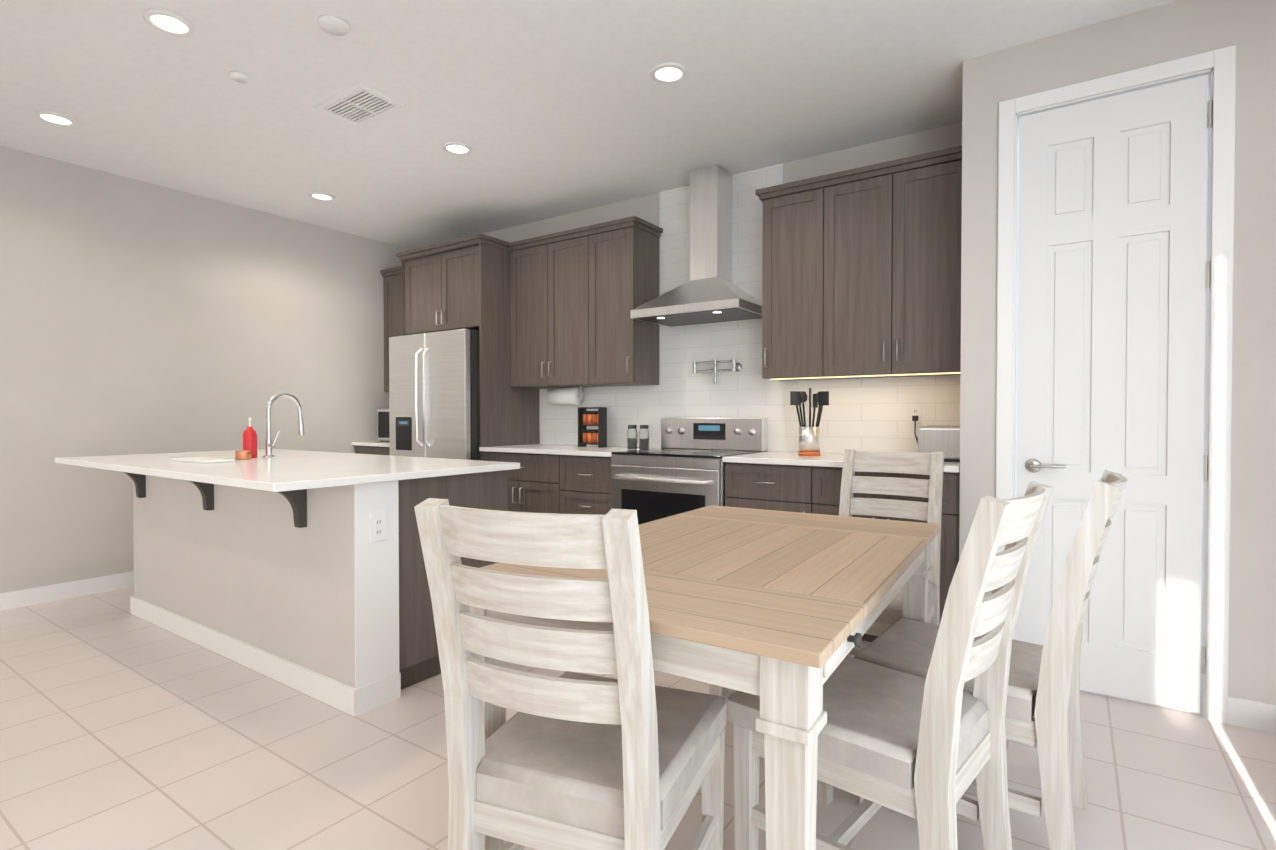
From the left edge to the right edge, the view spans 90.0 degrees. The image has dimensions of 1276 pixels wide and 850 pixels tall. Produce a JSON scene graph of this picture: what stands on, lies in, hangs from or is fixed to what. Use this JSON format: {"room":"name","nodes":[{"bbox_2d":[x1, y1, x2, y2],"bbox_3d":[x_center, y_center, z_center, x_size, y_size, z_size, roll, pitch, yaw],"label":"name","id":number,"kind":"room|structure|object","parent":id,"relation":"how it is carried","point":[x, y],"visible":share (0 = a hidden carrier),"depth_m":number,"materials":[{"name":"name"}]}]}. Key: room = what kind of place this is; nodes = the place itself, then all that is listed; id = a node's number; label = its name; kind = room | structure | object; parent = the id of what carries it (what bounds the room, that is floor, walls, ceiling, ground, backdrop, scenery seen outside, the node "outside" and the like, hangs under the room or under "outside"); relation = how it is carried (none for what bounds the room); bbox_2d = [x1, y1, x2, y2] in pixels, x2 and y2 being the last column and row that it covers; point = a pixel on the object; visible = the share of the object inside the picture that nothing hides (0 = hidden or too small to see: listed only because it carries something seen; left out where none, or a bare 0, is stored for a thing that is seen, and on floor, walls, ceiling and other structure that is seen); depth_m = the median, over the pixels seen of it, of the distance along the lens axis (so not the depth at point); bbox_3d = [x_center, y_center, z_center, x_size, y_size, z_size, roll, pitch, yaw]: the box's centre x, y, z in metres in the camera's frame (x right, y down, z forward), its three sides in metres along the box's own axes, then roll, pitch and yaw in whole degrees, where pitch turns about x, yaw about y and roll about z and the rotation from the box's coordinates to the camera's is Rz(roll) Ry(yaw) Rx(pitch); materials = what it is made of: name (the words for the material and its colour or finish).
{"room":"kitchen","nodes":[
{"label":"kitchen","id":0,"kind":"room"},
{"bbox_2d":[0,146,411,592],"bbox_3d":[-4.193,-0.269,3.258,0.140,2.740,7.340,1,1,34],"label":"wall","id":1,"kind":"structure","parent":0,"point":[138,317],"depth_m":4.33,"materials":[{"name":"paint"}]},
{"bbox_2d":[0,571,133,610],"bbox_3d":[-4.349,1.056,2.911,0.014,0.100,6.560,1,1,34],"label":"baseboard","id":2,"kind":"structure","parent":1,"relation":"attached to","point":[37,595],"depth_m":4.00,"materials":[{"name":"white paint"}]},
{"bbox_2d":[0,0,1175,248],"bbox_3d":[-1.709,-1.655,1.521,6.500,0.080,7.700,1,1,34],"label":"ceiling","id":3,"kind":"structure","parent":0,"point":[548,108],"depth_m":3.13,"materials":[{"name":"paint"}]},
{"bbox_2d":[33,110,77,126],"bbox_3d":[-3.109,-1.634,3.408,0.176,0.010,0.176,1,1,34],"label":"recessed light","id":4,"kind":"object","parent":3,"relation":"in","point":[55,118],"visible":1,"depth_m":3.40,"materials":[{"name":"white paint"}]},
{"bbox_2d":[142,9,195,36],"bbox_3d":[-1.895,-1.623,2.580,0.176,0.010,0.176,1,1,34],"label":"recessed light","id":5,"kind":"object","parent":3,"relation":"in","point":[168,22],"visible":1,"depth_m":2.57,"materials":[{"name":"white paint"}]},
{"bbox_2d":[229,71,248,82],"bbox_3d":[-1.863,-1.623,2.982,0.080,0.020,0.080,1,1,34],"label":"ceiling sensor","id":6,"kind":"object","parent":3,"relation":"attached to","point":[238,76],"visible":1,"depth_m":2.96,"materials":[{"name":"white plastic"}]},
{"bbox_2d":[308,192,334,200],"bbox_3d":[-2.287,-1.651,4.614,0.176,0.010,0.176,1,1,34],"label":"recessed light","id":7,"kind":"object","parent":3,"relation":"in","point":[322,196],"visible":0.98,"depth_m":4.61,"materials":[{"name":"white paint"}]},
{"bbox_2d":[317,15,349,35],"bbox_3d":[-1.235,-1.618,2.590,0.120,0.020,0.120,1,1,34],"label":"smoke detector","id":8,"kind":"object","parent":3,"relation":"attached to","point":[334,25],"visible":1,"depth_m":2.57,"materials":[{"name":"white plastic"}]},
{"bbox_2d":[314,83,404,125],"bbox_3d":[-1.427,-1.631,3.266,0.400,0.012,0.250,1,1,34],"label":"ceiling vent","id":9,"kind":"object","parent":3,"relation":"in","point":[358,104],"visible":0.98,"depth_m":3.25,"materials":[{"name":"white metal"}]},
{"bbox_2d":[442,142,472,154],"bbox_3d":[-1.072,-1.639,3.786,0.176,0.010,0.176,1,1,34],"label":"recessed light","id":10,"kind":"object","parent":3,"relation":"in","point":[458,148],"visible":1,"depth_m":3.78,"materials":[{"name":"white paint"}]},
{"bbox_2d":[650,62,687,83],"bbox_3d":[0.142,-1.628,2.958,0.176,0.010,0.176,1,1,34],"label":"recessed light","id":11,"kind":"object","parent":3,"relation":"in","point":[668,73],"visible":1,"depth_m":2.95,"materials":[{"name":"white paint"}]},
{"bbox_2d":[0,587,1275,849],"bbox_3d":[-1.709,1.155,1.559,6.500,0.060,7.700,1,1,34],"label":"floor","id":12,"kind":"structure","parent":0,"point":[122,727],"depth_m":2.09,"materials":[{"name":"tile"}]},
{"bbox_2d":[104,469,512,716],"bbox_3d":[-1.815,0.656,3.359,2.258,0.890,1.055,1,1,34],"label":"kitchen island","id":13,"kind":"object","parent":12,"relation":"on","point":[271,563],"depth_m":2.74,"materials":[{"name":"paint"}]},
{"bbox_2d":[55,449,519,492],"bbox_3d":[-1.882,0.196,3.298,2.380,0.030,1.160,1,1,34],"label":"island countertop","id":14,"kind":"structure","parent":13,"relation":"on","point":[261,470],"depth_m":2.87,"materials":[{"name":"white stone"}]},
{"bbox_2d":[170,457,233,462],"bbox_3d":[-2.196,0.175,3.210,0.380,0.012,0.140,1,1,34],"label":"tray","id":15,"kind":"object","parent":14,"relation":"on","point":[183,459],"depth_m":3.15,"materials":[{"name":"white plastic"}]},
{"bbox_2d":[235,450,250,459],"bbox_3d":[-2.066,0.157,3.339,0.072,0.045,0.071,1,1,34],"label":"copper cup","id":16,"kind":"object","parent":14,"relation":"on","point":[242,454],"depth_m":3.31,"materials":[{"name":"brown metal"}]},
{"bbox_2d":[242,417,256,457],"bbox_3d":[-2.093,0.068,3.440,0.068,0.221,0.068,1,1,34],"label":"soap bottle","id":17,"kind":"object","parent":14,"relation":"on","point":[249,436],"depth_m":3.42,"materials":[{"name":"red plastic"}]},
{"bbox_2d":[263,393,304,457],"bbox_3d":[-1.958,-0.002,3.546,0.088,0.356,0.223,1,1,34],"label":"kitchen faucet","id":18,"kind":"object","parent":14,"relation":"on","point":[269,444],"depth_m":3.49,"materials":[{"name":"silver metal"}]},
{"bbox_2d":[370,511,385,542],"bbox_3d":[-1.024,0.402,2.516,0.007,0.114,0.070,1,1,34],"label":"outlet","id":19,"kind":"object","parent":13,"relation":"attached to","point":[377,526],"visible":1,"depth_m":2.51,"materials":[{"name":"white plastic"}]},
{"bbox_2d":[352,409,389,454],"bbox_3d":[-2.050,0.463,5.675,0.684,1.211,0.646,1,1,34],"label":"base cabinet","id":20,"kind":"object","parent":12,"relation":"on","point":[382,447],"visible":0.19,"depth_m":5.59,"materials":[{"name":"brown wood"}]},
{"bbox_2d":[377,409,389,440],"bbox_3d":[-2.013,0.002,5.713,0.500,0.290,0.393,1,1,34],"label":"microwave","id":21,"kind":"object","parent":20,"relation":"in","point":[383,432],"depth_m":5.64,"materials":[{"name":"silver metal"}]},
{"bbox_2d":[389,329,479,459],"bbox_3d":[-1.434,0.186,5.145,0.908,1.780,0.794,1,1,34],"label":"refrigerator","id":22,"kind":"object","parent":12,"relation":"on","point":[434,400],"visible":0.46,"depth_m":4.79,"materials":[{"name":"grey metal"}]},
{"bbox_2d":[396,233,539,460],"bbox_3d":[-1.377,-0.163,5.206,1.005,2.475,0.648,1,1,34],"label":"tall cabinet","id":23,"kind":"object","parent":12,"relation":"on","point":[461,283],"visible":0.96,"depth_m":4.89,"materials":[{"name":"brown wood"}]},
{"bbox_2d":[479,407,654,514],"bbox_3d":[-0.484,0.477,4.607,1.212,1.211,0.646,1,1,34],"label":"base cabinet","id":24,"kind":"object","parent":12,"relation":"on","point":[560,479],"visible":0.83,"depth_m":4.37,"materials":[{"name":"brown wood"}]},
{"bbox_2d":[414,498,725,849],"bbox_3d":[-0.106,0.633,1.387,0.458,0.993,0.632,0,1,21],"label":"chair","id":25,"kind":"object","parent":12,"relation":"on","point":[632,757],"visible":1,"depth_m":1.19,"materials":[{"name":"white wood"}]},
{"bbox_2d":[611,418,766,524],"bbox_3d":[0.309,0.524,4.014,0.762,1.135,0.728,1,1,34],"label":"range","id":26,"kind":"object","parent":12,"relation":"on","point":[681,470],"visible":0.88,"depth_m":3.86,"materials":[{"name":"silver metal"}]},
{"bbox_2d":[470,505,940,849],"bbox_3d":[0.303,0.738,1.887,0.900,0.765,1.460,0,1,32],"label":"dining table","id":27,"kind":"object","parent":12,"relation":"on","point":[778,612],"visible":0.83,"depth_m":1.36,"materials":[{"name":"brown wood"}]},
{"bbox_2d":[722,388,959,641],"bbox_3d":[1.143,0.442,3.496,1.192,1.312,0.646,1,1,34],"label":"base cabinet","id":28,"kind":"object","parent":12,"relation":"on","point":[807,478],"visible":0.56,"depth_m":3.32,"materials":[{"name":"brown wood"}]},
{"bbox_2d":[917,426,959,461],"bbox_3d":[1.543,0.093,3.236,0.232,0.176,0.160,1,1,34],"label":"toaster","id":29,"kind":"object","parent":28,"relation":"on","point":[945,439],"depth_m":3.17,"materials":[{"name":"silver metal"}]},
{"bbox_2d":[728,481,1052,849],"bbox_3d":[0.613,0.631,1.560,0.632,0.993,0.458,1,1,43],"label":"chair","id":30,"kind":"object","parent":12,"relation":"on","point":[928,749],"visible":0.96,"depth_m":1.41,"materials":[{"name":"white wood"}]},
{"bbox_2d":[839,449,943,656],"bbox_3d":[1.007,0.615,2.695,0.458,0.993,0.632,1,1,34],"label":"chair","id":31,"kind":"object","parent":12,"relation":"on","point":[931,464],"visible":0.48,"depth_m":2.86,"materials":[{"name":"white wood"}]},
{"bbox_2d":[854,470,1127,849],"bbox_3d":[1.020,0.627,1.855,0.632,0.993,0.458,1,1,38],"label":"chair","id":32,"kind":"object","parent":12,"relation":"on","point":[1044,684],"visible":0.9,"depth_m":1.60,"materials":[{"name":"white wood"}]},
{"bbox_2d":[484,122,961,380],"bbox_3d":[-0.070,-0.290,4.804,4.930,2.740,0.140,1,1,34],"label":"wall","id":33,"kind":"structure","parent":0,"point":[646,208],"depth_m":3.95,"materials":[{"name":"paint"}]},
{"bbox_2d":[380,266,401,391],"bbox_3d":[-1.969,-0.856,5.777,0.684,1.105,0.356,1,1,34],"label":"upper cabinet","id":34,"kind":"object","parent":33,"relation":"attached to","point":[392,289],"visible":0.19,"depth_m":5.79,"materials":[{"name":"brown wood"}]},
{"bbox_2d":[507,216,662,388],"bbox_3d":[-0.413,-0.841,4.716,1.186,1.105,0.356,1,1,34],"label":"upper cabinet","id":35,"kind":"object","parent":33,"relation":"attached to","point":[578,294],"visible":1,"depth_m":4.52,"materials":[{"name":"brown wood"}]},
{"bbox_2d":[545,386,583,404],"bbox_3d":[-0.556,-0.221,4.846,0.328,0.135,0.124,1,1,34],"label":"paper towel","id":36,"kind":"object","parent":35,"relation":"attached to","point":[569,396],"visible":0.98,"depth_m":4.79,"materials":[{"name":"white paper"}]},
{"bbox_2d":[630,165,761,326],"bbox_3d":[0.403,-1.163,4.075,0.760,0.968,0.489,1,1,34],"label":"range hood","id":37,"kind":"object","parent":33,"relation":"attached to","point":[709,292],"visible":1,"depth_m":4.07,"materials":[{"name":"silver metal"}]},
{"bbox_2d":[539,163,960,453],"bbox_3d":[-0.161,-0.739,4.770,4.810,1.840,0.008,1,1,34],"label":"tile backsplash","id":38,"kind":"structure","parent":33,"relation":"attached to","point":[864,414],"depth_m":4.19,"materials":[{"name":"white tile"}]},
{"bbox_2d":[693,359,741,383],"bbox_3d":[0.515,-0.352,4.240,0.334,0.160,0.114,1,1,34],"label":"pot filler","id":39,"kind":"object","parent":38,"relation":"attached to","point":[736,366],"visible":1,"depth_m":4.20,"materials":[{"name":"silver metal"}]},
{"bbox_2d":[909,405,922,424],"bbox_3d":[1.564,-0.058,3.592,0.070,0.114,0.007,1,1,34],"label":"outlet","id":40,"kind":"object","parent":38,"relation":"attached to","point":[915,410],"visible":0.75,"depth_m":3.59,"materials":[{"name":"white plastic"}]},
{"bbox_2d":[912,416,917,444],"bbox_3d":[1.539,0.060,3.495,0.099,0.224,0.185,1,1,34],"label":"cord","id":41,"kind":"object","parent":40,"relation":"attached to","point":[914,418],"visible":0.81,"depth_m":3.57,"materials":[{"name":"black plastic"}]},
{"bbox_2d":[755,146,961,380],"bbox_3d":[1.252,-0.823,3.580,1.126,1.111,0.356,1,1,34],"label":"upper cabinet","id":42,"kind":"object","parent":33,"relation":"attached to","point":[861,272],"visible":0.98,"depth_m":3.43,"materials":[{"name":"brown wood"}]},
{"bbox_2d":[959,0,1275,704],"bbox_3d":[2.150,-0.262,2.806,1.230,2.740,0.660,1,1,34],"label":"wall","id":43,"kind":"structure","parent":0,"point":[1173,30],"depth_m":2.37,"materials":[{"name":"paint"}]},
{"bbox_2d":[1015,75,1211,712],"bbox_3d":[1.891,-0.111,2.576,0.623,2.420,0.093,1,1,34],"label":"pantry door","id":44,"kind":"structure","parent":43,"relation":"in","point":[1113,280],"depth_m":2.56,"materials":[{"name":"white paint"}]},
{"bbox_2d":[996,45,1235,723],"bbox_3d":[1.919,-0.145,2.628,0.762,2.510,0.136,1,1,34],"label":"door frame","id":45,"kind":"structure","parent":43,"relation":"attached to","point":[1220,181],"depth_m":2.40,"materials":[{"name":"white paint"}]}
]}

